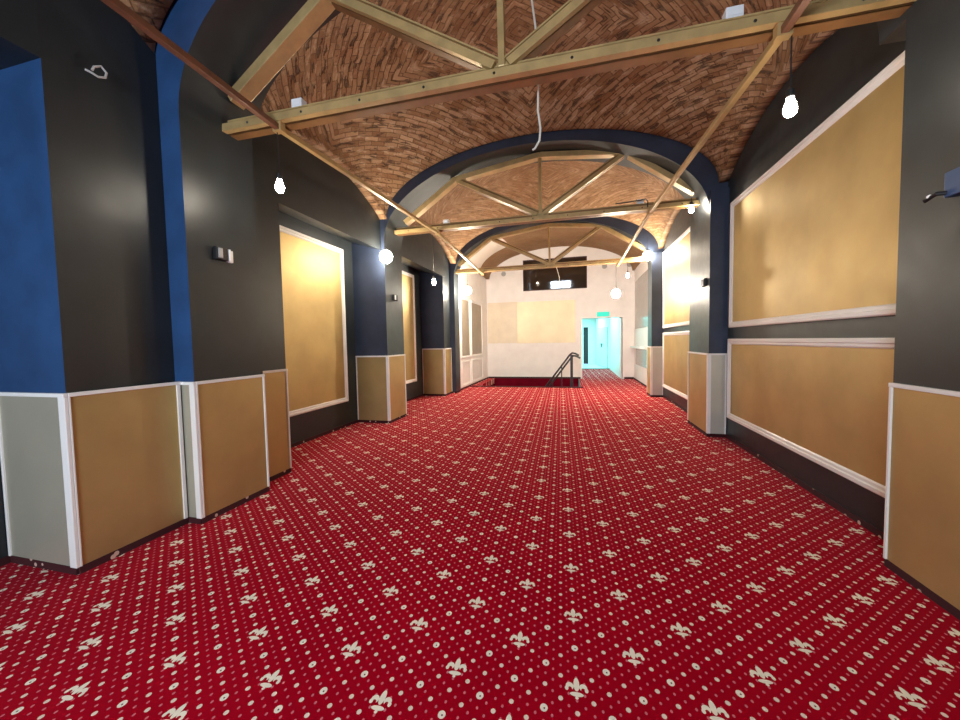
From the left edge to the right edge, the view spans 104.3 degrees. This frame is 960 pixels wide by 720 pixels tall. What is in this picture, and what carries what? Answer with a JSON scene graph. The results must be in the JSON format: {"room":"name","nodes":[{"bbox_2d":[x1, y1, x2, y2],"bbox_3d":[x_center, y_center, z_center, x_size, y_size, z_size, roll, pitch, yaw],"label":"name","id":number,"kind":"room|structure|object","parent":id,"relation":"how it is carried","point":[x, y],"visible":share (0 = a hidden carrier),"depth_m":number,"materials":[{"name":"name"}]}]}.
{"room":"community hall","nodes":[
{"label":"community hall","id":0,"kind":"room"},
{"bbox_2d":[120,0,173,53],"bbox_3d":[-0.790,-3.248,-0.348,6.040,1.768,5.880,0,3,14],"label":"ceiling","id":1,"kind":"structure","parent":0,"point":[154,12],"depth_m":3.09,"materials":[{"name":"brick"}]},
{"bbox_2d":[0,0,487,557],"bbox_3d":[-2.449,-1.654,7.014,1.620,5.900,18.950,0,3,14],"label":"wall","id":2,"kind":"structure","parent":0,"point":[114,210],"depth_m":3.12,"materials":[{"name":"grey paint"}]},
{"bbox_2d":[0,392,79,568],"bbox_3d":[-3.204,0.853,2.694,0.732,1.241,0.026,0,3,14],"label":"wainscot","id":3,"kind":"structure","parent":2,"relation":"attached to","point":[36,449],"depth_m":2.69,"materials":[{"name":"grey paint"},{"name":"white paint"}]},
{"bbox_2d":[85,65,107,78],"bbox_3d":[-2.821,-2.131,2.744,0.027,0.106,0.126,1,3,32],"label":"cable loop","id":4,"kind":"object","parent":2,"relation":"attached to","point":[93,66],"visible":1,"depth_m":2.74,"materials":[{"name":"grey plastic"}]},
{"bbox_2d":[67,381,187,566],"bbox_3d":[-2.761,0.830,2.987,0.026,1.241,0.760,0,3,14],"label":"wainscot","id":5,"kind":"structure","parent":2,"relation":"attached to","point":[127,443],"depth_m":2.92,"materials":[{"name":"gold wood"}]},
{"bbox_2d":[180,382,203,518],"bbox_3d":[-2.595,0.811,3.348,0.172,1.236,0.026,0,3,14],"label":"wainscot","id":6,"kind":"structure","parent":2,"relation":"attached to","point":[188,389],"depth_m":3.34,"materials":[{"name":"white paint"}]},
{"bbox_2d":[213,246,232,262],"bbox_3d":[-2.451,-1.010,3.578,0.060,0.125,0.190,0,3,14],"label":"fitting","id":7,"kind":"object","parent":2,"relation":"attached to","point":[219,253],"visible":1,"depth_m":3.54,"materials":[{"name":"silver plastic"}]},
{"bbox_2d":[218,248,222,257],"bbox_3d":[-2.444,-1.010,3.514,0.015,0.090,0.040,0,3,14],"label":"switch","id":8,"kind":"object","parent":7,"relation":"attached to","point":[220,250],"depth_m":3.50,"materials":[{"name":"plastic"}]},
{"bbox_2d":[196,374,269,516],"bbox_3d":[-2.423,0.790,3.708,0.026,1.236,0.755,0,3,14],"label":"wainscot","id":9,"kind":"structure","parent":2,"relation":"attached to","point":[232,418],"depth_m":3.67,"materials":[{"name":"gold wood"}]},
{"bbox_2d":[0,377,487,574],"bbox_3d":[-2.193,1.263,7.108,1.068,0.055,18.929,0,3,13],"label":"baseboard","id":10,"kind":"structure","parent":2,"relation":"attached to","point":[8,559],"depth_m":3.20,"materials":[{"name":"dark charcoal-brown paint"}]},
{"bbox_2d":[263,369,291,476],"bbox_3d":[-2.462,0.749,4.408,0.026,1.251,0.555,0,3,14],"label":"wainscot","id":11,"kind":"structure","parent":2,"relation":"attached to","point":[276,381],"depth_m":4.50,"materials":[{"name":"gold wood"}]},
{"bbox_2d":[279,225,348,416],"bbox_3d":[-2.853,-0.598,6.172,0.038,2.910,2.110,0,3,14],"label":"wall panel","id":12,"kind":"object","parent":2,"relation":"attached to","point":[313,287],"visible":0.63,"depth_m":6.32,"materials":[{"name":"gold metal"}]},
{"bbox_2d":[355,356,389,420],"bbox_3d":[-2.150,0.565,7.483,0.722,1.301,0.026,0,3,14],"label":"wainscot","id":13,"kind":"structure","parent":2,"relation":"attached to","point":[372,372],"depth_m":7.49,"materials":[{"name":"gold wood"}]},
{"bbox_2d":[392,294,397,300],"bbox_3d":[-1.733,-1.277,7.670,0.060,0.125,0.171,0,3,14],"label":"fitting","id":14,"kind":"object","parent":2,"relation":"attached to","point":[395,297],"visible":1,"depth_m":7.59,"materials":[{"name":"silver metal"}]},
{"bbox_2d":[388,354,406,420],"bbox_3d":[-1.712,0.542,7.773,0.026,1.301,0.750,0,3,14],"label":"wainscot","id":15,"kind":"structure","parent":2,"relation":"attached to","point":[397,366],"depth_m":7.76,"materials":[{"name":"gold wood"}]},
{"bbox_2d":[402,271,416,383],"bbox_3d":[-2.111,-0.848,9.710,0.038,3.030,2.050,0,3,14],"label":"wall panel","id":16,"kind":"object","parent":2,"relation":"attached to","point":[408,289],"visible":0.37,"depth_m":10.35,"materials":[{"name":"gold metal"}]},
{"bbox_2d":[422,348,445,393],"bbox_3d":[-1.375,0.338,11.149,0.722,1.361,0.026,0,3,14],"label":"wainscot","id":17,"kind":"structure","parent":2,"relation":"attached to","point":[433,360],"depth_m":11.15,"materials":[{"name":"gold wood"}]},
{"bbox_2d":[445,348,451,393],"bbox_3d":[-0.957,0.320,11.361,0.026,1.361,0.590,0,3,14],"label":"wainscot","id":18,"kind":"structure","parent":2,"relation":"attached to","point":[448,353],"depth_m":11.37,"materials":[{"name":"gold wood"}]},
{"bbox_2d":[460,296,470,357],"bbox_3d":[-0.493,-1.105,12.875,0.038,2.050,1.100,0,3,14],"label":"wall panel","id":19,"kind":"object","parent":2,"relation":"attached to","point":[464,302],"visible":1,"depth_m":12.87,"materials":[{"name":"beige paint"}]},
{"bbox_2d":[461,360,471,386],"bbox_3d":[-0.464,0.443,12.952,0.038,0.850,1.100,0,3,14],"label":"wall panel","id":20,"kind":"object","parent":2,"relation":"attached to","point":[465,365],"visible":1,"depth_m":12.95,"materials":[{"name":"beige paint"}]},
{"bbox_2d":[470,300,482,356],"bbox_3d":[-0.119,-1.186,14.352,0.038,2.050,1.650,0,3,14],"label":"wall panel","id":21,"kind":"object","parent":2,"relation":"attached to","point":[475,308],"visible":1,"depth_m":14.31,"materials":[{"name":"beige paint"}]},
{"bbox_2d":[471,357,482,382],"bbox_3d":[-0.090,0.362,14.428,0.038,0.850,1.650,0,3,14],"label":"wall panel","id":22,"kind":"object","parent":2,"relation":"attached to","point":[476,364],"visible":0.99,"depth_m":14.36,"materials":[{"name":"beige paint"}]},
{"bbox_2d":[490,378,578,386],"bbox_3d":[2.005,2.005,14.322,3.910,2.300,3.400,0,3,14],"label":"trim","id":23,"kind":"structure","parent":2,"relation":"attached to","point":[498,381],"depth_m":15.77,"materials":[{"name":"red carpet"}]},
{"bbox_2d":[546,352,580,386],"bbox_3d":[2.583,0.800,13.041,1.826,2.149,0.194,0,3,14],"label":"handrail","id":24,"kind":"object","parent":23,"relation":"on","point":[570,355],"visible":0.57,"depth_m":12.86,"materials":[{"name":"black metal"}]},
{"bbox_2d":[155,0,924,152],"bbox_3d":[-0.282,-3.430,2.935,7.850,2.530,0.755,0,3,14],"label":"trim","id":25,"kind":"structure","parent":2,"relation":"attached to","point":[226,37],"depth_m":3.26,"materials":[{"name":"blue paint"}]},
{"bbox_2d":[352,129,727,249],"bbox_3d":[0.730,-3.627,6.926,7.850,2.570,0.750,0,3,14],"label":"arch","id":26,"kind":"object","parent":2,"relation":"attached to","point":[701,175],"depth_m":6.50,"materials":[{"name":"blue paint"}]},
{"bbox_2d":[394,150,699,235],"bbox_3d":[0.984,-3.185,6.917,5.580,1.222,0.187,0,3,14],"label":"roof truss","id":27,"kind":"object","parent":2,"relation":"attached to","point":[546,214],"visible":0.92,"depth_m":6.83,"materials":[{"name":"beige wood"}]},
{"bbox_2d":[432,253,435,284],"bbox_3d":[-0.929,-1.998,7.441,0.078,0.992,0.078,0,3,14],"label":"pendant bulb","id":28,"kind":"object","parent":27,"relation":"hanging from","point":[433,280],"visible":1,"depth_m":7.44,"materials":[{"name":"beige glass"}]},
{"bbox_2d":[615,198,647,206],"bbox_3d":[2.607,-2.675,6.414,0.530,0.151,0.030,0,3,15],"label":"cable","id":29,"kind":"object","parent":27,"relation":"hanging from","point":[645,198],"visible":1,"depth_m":6.40,"materials":[{"name":"black plastic"}]},
{"bbox_2d":[689,190,693,212],"bbox_3d":[3.522,-2.642,6.215,0.078,0.372,0.078,0,3,14],"label":"pendant bulb","id":30,"kind":"object","parent":27,"relation":"hanging from","point":[691,209],"visible":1,"depth_m":6.20,"materials":[{"name":"beige glass"}]},
{"bbox_2d":[455,223,648,273],"bbox_3d":[1.945,-3.348,10.951,5.580,1.272,0.187,0,3,14],"label":"roof truss","id":31,"kind":"object","parent":2,"relation":"attached to","point":[552,263],"visible":0.89,"depth_m":10.88,"materials":[{"name":"beige wood"}]},
{"bbox_2d":[464,284,470,294],"bbox_3d":[-0.390,-2.357,11.521,0.240,0.680,0.240,0,3,14],"label":"pendant bulb","id":32,"kind":"object","parent":31,"relation":"hanging from","point":[467,290],"visible":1,"depth_m":11.45,"materials":[{"name":"beige glass"}]},
{"bbox_2d":[449,216,663,277],"bbox_3d":[1.761,-3.868,10.991,7.850,2.530,0.450,0,3,14],"label":"trim","id":33,"kind":"structure","parent":2,"relation":"attached to","point":[628,229],"depth_m":10.44,"materials":[{"name":"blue paint"}]},
{"bbox_2d":[222,0,915,140],"bbox_3d":[0.119,-2.883,2.979,5.350,1.322,0.187,0,3,14],"label":"roof truss","id":34,"kind":"object","parent":2,"relation":"attached to","point":[521,67],"visible":0.98,"depth_m":2.96,"materials":[{"name":"brown wood"}]},
{"bbox_2d":[101,0,483,274],"bbox_3d":[-1.580,-2.296,4.485,0.211,0.230,14.355,0,3,13],"label":"rail","id":35,"kind":"object","parent":34,"relation":"attached to","point":[117,6],"visible":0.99,"depth_m":3.04,"materials":[{"name":"orange paint"}]},
{"bbox_2d":[275,132,283,192],"bbox_3d":[-1.888,-1.857,3.498,0.078,0.567,0.078,0,3,14],"label":"pendant bulb","id":36,"kind":"object","parent":35,"relation":"hanging from","point":[279,187],"visible":1,"depth_m":3.49,"materials":[{"name":"beige glass"}]},
{"bbox_2d":[276,171,281,179],"bbox_3d":[-1.886,-1.733,3.504,0.050,0.075,0.050,0,3,14],"label":"socket","id":37,"kind":"object","parent":36,"relation":"attached to","point":[278,175],"depth_m":3.49,"materials":[{"name":"black plastic"}]},
{"bbox_2d":[380,201,392,262],"bbox_3d":[-1.793,-2.454,7.057,0.240,1.230,0.240,0,3,14],"label":"pendant bulb","id":38,"kind":"object","parent":35,"relation":"hanging from","point":[385,256],"visible":1,"depth_m":7.01,"materials":[{"name":"beige glass"}]},
{"bbox_2d":[291,97,306,107],"bbox_3d":[-1.683,-2.373,3.466,0.110,0.075,0.086,0,3,14],"label":"junction box","id":39,"kind":"object","parent":34,"relation":"on","point":[295,102],"visible":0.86,"depth_m":3.43,"materials":[{"name":"white plastic"}]},
{"bbox_2d":[616,0,810,265],"bbox_3d":[2.226,-2.320,3.519,0.182,0.230,14.351,0,3,14],"label":"rail","id":40,"kind":"object","parent":34,"relation":"attached to","point":[782,31],"visible":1,"depth_m":3.04,"materials":[{"name":"orange paint"}]},
{"bbox_2d":[612,287,620,297],"bbox_3d":[3.824,-2.195,10.481,0.240,0.900,0.240,0,3,14],"label":"pendant bulb","id":41,"kind":"object","parent":40,"relation":"hanging from","point":[616,293],"visible":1,"depth_m":10.42,"materials":[{"name":"beige glass"}]},
{"bbox_2d":[783,34,797,117],"bbox_3d":[2.075,-1.899,2.490,0.078,0.532,0.078,0,3,14],"label":"pendant bulb","id":42,"kind":"object","parent":40,"relation":"hanging from","point":[790,108],"visible":1,"depth_m":2.48,"materials":[{"name":"beige glass"}]},
{"bbox_2d":[786,86,794,98],"bbox_3d":[2.077,-1.793,2.495,0.050,0.075,0.050,0,3,14],"label":"socket","id":43,"kind":"object","parent":42,"relation":"attached to","point":[790,92],"depth_m":2.48,"materials":[{"name":"black plastic"}]},
{"bbox_2d":[722,4,743,18],"bbox_3d":[1.758,-2.394,2.592,0.110,0.075,0.086,0,3,14],"label":"junction box","id":44,"kind":"object","parent":34,"relation":"on","point":[738,10],"visible":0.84,"depth_m":2.56,"materials":[{"name":"white plastic"}]},
{"bbox_2d":[0,364,959,719],"bbox_3d":[1.787,1.129,10.869,7.900,0.200,28.800,0,3,14],"label":"floor","id":45,"kind":"structure","parent":0,"point":[588,552],"depth_m":2.35,"materials":[{"name":"red carpet"}]},
{"bbox_2d":[408,161,683,263],"bbox_3d":[1.569,-3.755,8.954,6.040,1.768,3.600,0,3,14],"label":"ceiling","id":46,"kind":"structure","parent":0,"point":[619,184],"depth_m":9.43,"materials":[{"name":"brick"}]},
{"bbox_2d":[260,0,838,219],"bbox_3d":[0.531,-3.532,4.859,6.040,1.768,3.400,0,3,14],"label":"ceiling","id":47,"kind":"structure","parent":0,"point":[679,99],"depth_m":5.11,"materials":[{"name":"brick"}]},
{"bbox_2d":[531,0,541,150],"bbox_3d":[0.475,-2.971,3.430,0.082,2.332,0.631,-1,3,2],"label":"cable","id":48,"kind":"object","parent":47,"relation":"hanging from","point":[533,12],"visible":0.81,"depth_m":3.17,"materials":[{"name":"white plastic"}]},
{"bbox_2d":[461,228,643,278],"bbox_3d":[2.648,-3.898,13.203,6.040,1.593,4.270,0,3,14],"label":"ceiling","id":49,"kind":"structure","parent":0,"point":[493,254],"depth_m":13.80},
{"bbox_2d":[486,246,633,376],"bbox_3d":[2.924,-2.328,15.532,7.850,6.200,0.250,0,3,14],"label":"wall","id":50,"kind":"structure","parent":0,"point":[504,359],"depth_m":15.35,"materials":[{"name":"beige paint"}]},
{"bbox_2d":[471,378,582,387],"bbox_3d":[1.909,0.943,14.278,3.860,0.230,3.020,0,3,14],"label":"trim","id":51,"kind":"structure","parent":50,"relation":"attached to","point":[578,378],"depth_m":12.83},
{"bbox_2d":[488,300,574,342],"bbox_3d":[2.110,-1.582,15.639,3.650,1.750,0.018,0,3,14],"label":"board","id":52,"kind":"object","parent":50,"relation":"attached to","point":[537,321],"visible":1,"depth_m":15.61,"materials":[{"name":"beige wood"}]},
{"bbox_2d":[523,256,586,290],"bbox_3d":[3.079,-3.537,15.421,2.580,1.280,0.198,0,3,14],"label":"window","id":53,"kind":"structure","parent":50,"relation":"in","point":[570,277],"depth_m":15.44,"materials":[{"name":"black glass"}]},
{"bbox_2d":[488,377,633,378],"bbox_3d":[3.225,0.733,15.485,5.900,0.080,0.014,0,3,14],"label":"baseboard","id":54,"kind":"structure","parent":50,"relation":"attached to","point":[488,377],"depth_m":15.58,"materials":[{"name":"wood"}]},
{"bbox_2d":[580,316,623,378],"bbox_3d":[4.936,-0.498,15.121,1.670,2.510,0.290,0,3,14],"label":"door frame","id":55,"kind":"structure","parent":50,"relation":"in","point":[581,318],"depth_m":14.85,"materials":[{"name":"white paint"}]},
{"bbox_2d":[597,311,609,316],"bbox_3d":[4.916,-1.828,14.892,0.500,0.210,0.060,0,3,14],"label":"exit sign","id":56,"kind":"object","parent":50,"relation":"attached to","point":[606,313],"visible":1,"depth_m":14.86,"materials":[{"name":"green plastic"}]},
{"bbox_2d":[583,327,587,363],"bbox_3d":[7.006,-1.061,24.768,0.400,2.600,0.100,0,3,14],"label":"window","id":57,"kind":"structure","parent":0,"point":[585,329],"depth_m":24.72,"materials":[{"name":"glass"}]},
{"bbox_2d":[582,318,621,377],"bbox_3d":[5.439,-0.946,20.016,3.900,2.900,9.480,0,3,14],"label":"wall","id":58,"kind":"structure","parent":0,"point":[615,324],"depth_m":18.76,"materials":[{"name":"beige paint"}]},
{"bbox_2d":[596,318,608,367],"bbox_3d":[7.246,-1.077,21.976,0.100,2.900,3.632,-1,3,7],"label":"wall","id":59,"kind":"structure","parent":0,"point":[600,322],"depth_m":21.80,"materials":[{"name":"beige paint"}]},
{"bbox_2d":[597,328,601,365],"bbox_3d":[7.218,-0.783,22.513,0.082,2.200,1.300,-1,3,7],"label":"door","id":60,"kind":"structure","parent":59,"relation":"in","point":[599,331],"depth_m":22.51,"materials":[{"name":"white paint"}]},
{"bbox_2d":[598,327,607,367],"bbox_3d":[7.173,-0.749,21.850,0.020,2.260,2.830,-1,3,7],"label":"door frame","id":61,"kind":"structure","parent":59,"relation":"attached to","point":[604,327],"depth_m":20.51,"materials":[{"name":"white wood"}]},
{"bbox_2d":[602,328,606,366],"bbox_3d":[7.065,-0.715,21.194,0.082,2.200,1.300,-1,3,7],"label":"door","id":62,"kind":"structure","parent":59,"relation":"in","point":[604,330],"depth_m":21.13,"materials":[{"name":"white paint"}]},
{"bbox_2d":[634,0,959,531],"bbox_3d":[3.924,-1.694,5.395,0.930,5.900,18.950,0,3,14],"label":"wall","id":63,"kind":"structure","parent":0,"point":[925,326],"depth_m":2.97,"materials":[{"name":"grey paint"}]},
{"bbox_2d":[630,270,647,367],"bbox_3d":[5.499,-1.339,12.789,0.179,3.160,3.600,0,3,14],"label":"hatch","id":64,"kind":"object","parent":63,"relation":"attached to","point":[641,284],"visible":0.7,"depth_m":12.91,"materials":[{"name":"white paint"}]},
{"bbox_2d":[643,237,651,259],"bbox_3d":[4.468,-2.971,9.945,0.240,0.620,0.240,0,3,14],"label":"pendant bulb","id":65,"kind":"object","parent":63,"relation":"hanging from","point":[647,255],"visible":1,"depth_m":9.88,"materials":[{"name":"beige glass"}]},
{"bbox_2d":[647,346,651,394],"bbox_3d":[4.714,0.280,10.405,0.026,1.321,0.572,0,3,14],"label":"wainscot","id":66,"kind":"structure","parent":63,"relation":"attached to","point":[649,348],"depth_m":10.36,"materials":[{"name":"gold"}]},
{"bbox_2d":[651,346,662,394],"bbox_3d":[4.800,0.294,10.097,0.290,1.321,0.026,0,3,14],"label":"wainscot","id":67,"kind":"structure","parent":63,"relation":"attached to","point":[656,373],"depth_m":10.10,"materials":[{"name":"grey wood"}]},
{"bbox_2d":[662,331,688,399],"bbox_3d":[4.588,0.067,8.716,0.038,1.450,2.720,0,3,14],"label":"wall panel","id":68,"kind":"object","parent":63,"relation":"attached to","point":[675,345],"visible":0.63,"depth_m":8.74,"materials":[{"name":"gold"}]},
{"bbox_2d":[662,227,689,327],"bbox_3d":[4.553,-1.776,8.625,0.038,2.000,2.720,0,3,14],"label":"wall panel","id":69,"kind":"object","parent":63,"relation":"attached to","point":[676,258],"visible":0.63,"depth_m":8.61,"materials":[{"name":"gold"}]},
{"bbox_2d":[687,351,708,433],"bbox_3d":[3.769,0.511,6.473,0.026,1.286,1.072,0,3,14],"label":"wainscot","id":70,"kind":"structure","parent":63,"relation":"attached to","point":[698,363],"depth_m":6.41,"materials":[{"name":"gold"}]},
{"bbox_2d":[701,278,706,286],"bbox_3d":[3.641,-1.259,6.080,0.060,0.125,0.171,0,3,14],"label":"fitting","id":71,"kind":"object","parent":63,"relation":"attached to","point":[703,281],"visible":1,"depth_m":6.00,"materials":[{"name":"black plastic"}]},
{"bbox_2d":[708,353,726,433],"bbox_3d":[3.774,0.538,5.928,0.250,1.286,0.026,0,3,14],"label":"wainscot","id":72,"kind":"structure","parent":63,"relation":"attached to","point":[717,361],"depth_m":5.93,"materials":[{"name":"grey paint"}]},
{"bbox_2d":[634,378,959,619],"bbox_3d":[3.671,1.226,5.618,0.324,0.055,18.950,0,3,14],"label":"baseboard","id":73,"kind":"structure","parent":63,"relation":"attached to","point":[930,594],"depth_m":3.24,"materials":[{"name":"charcoal paint"}]},
{"bbox_2d":[726,338,894,497],"bbox_3d":[3.469,0.369,4.259,0.038,1.230,3.190,0,3,14],"label":"wall panel","id":74,"kind":"object","parent":63,"relation":"attached to","point":[825,401],"visible":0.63,"depth_m":3.60,"materials":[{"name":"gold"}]},
{"bbox_2d":[728,51,904,327],"bbox_3d":[3.432,-1.353,4.159,0.038,1.880,3.160,0,3,14],"label":"wall panel","id":75,"kind":"object","parent":63,"relation":"attached to","point":[814,237],"visible":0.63,"depth_m":3.48,"materials":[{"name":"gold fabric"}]},
{"bbox_2d":[883,383,959,609],"bbox_3d":[2.218,0.881,0.317,0.026,1.216,4.610,0,3,14],"label":"wainscot","id":76,"kind":"structure","parent":63,"relation":"attached to","point":[922,514],"depth_m":2.28,"materials":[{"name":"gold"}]},
{"bbox_2d":[922,167,959,202],"bbox_3d":[2.630,-0.983,2.075,0.086,0.141,0.220,-1,3,-3],"label":"wall bracket","id":77,"kind":"object","parent":63,"relation":"attached to","point":[952,178],"visible":1,"depth_m":2.07,"materials":[{"name":"metal"}]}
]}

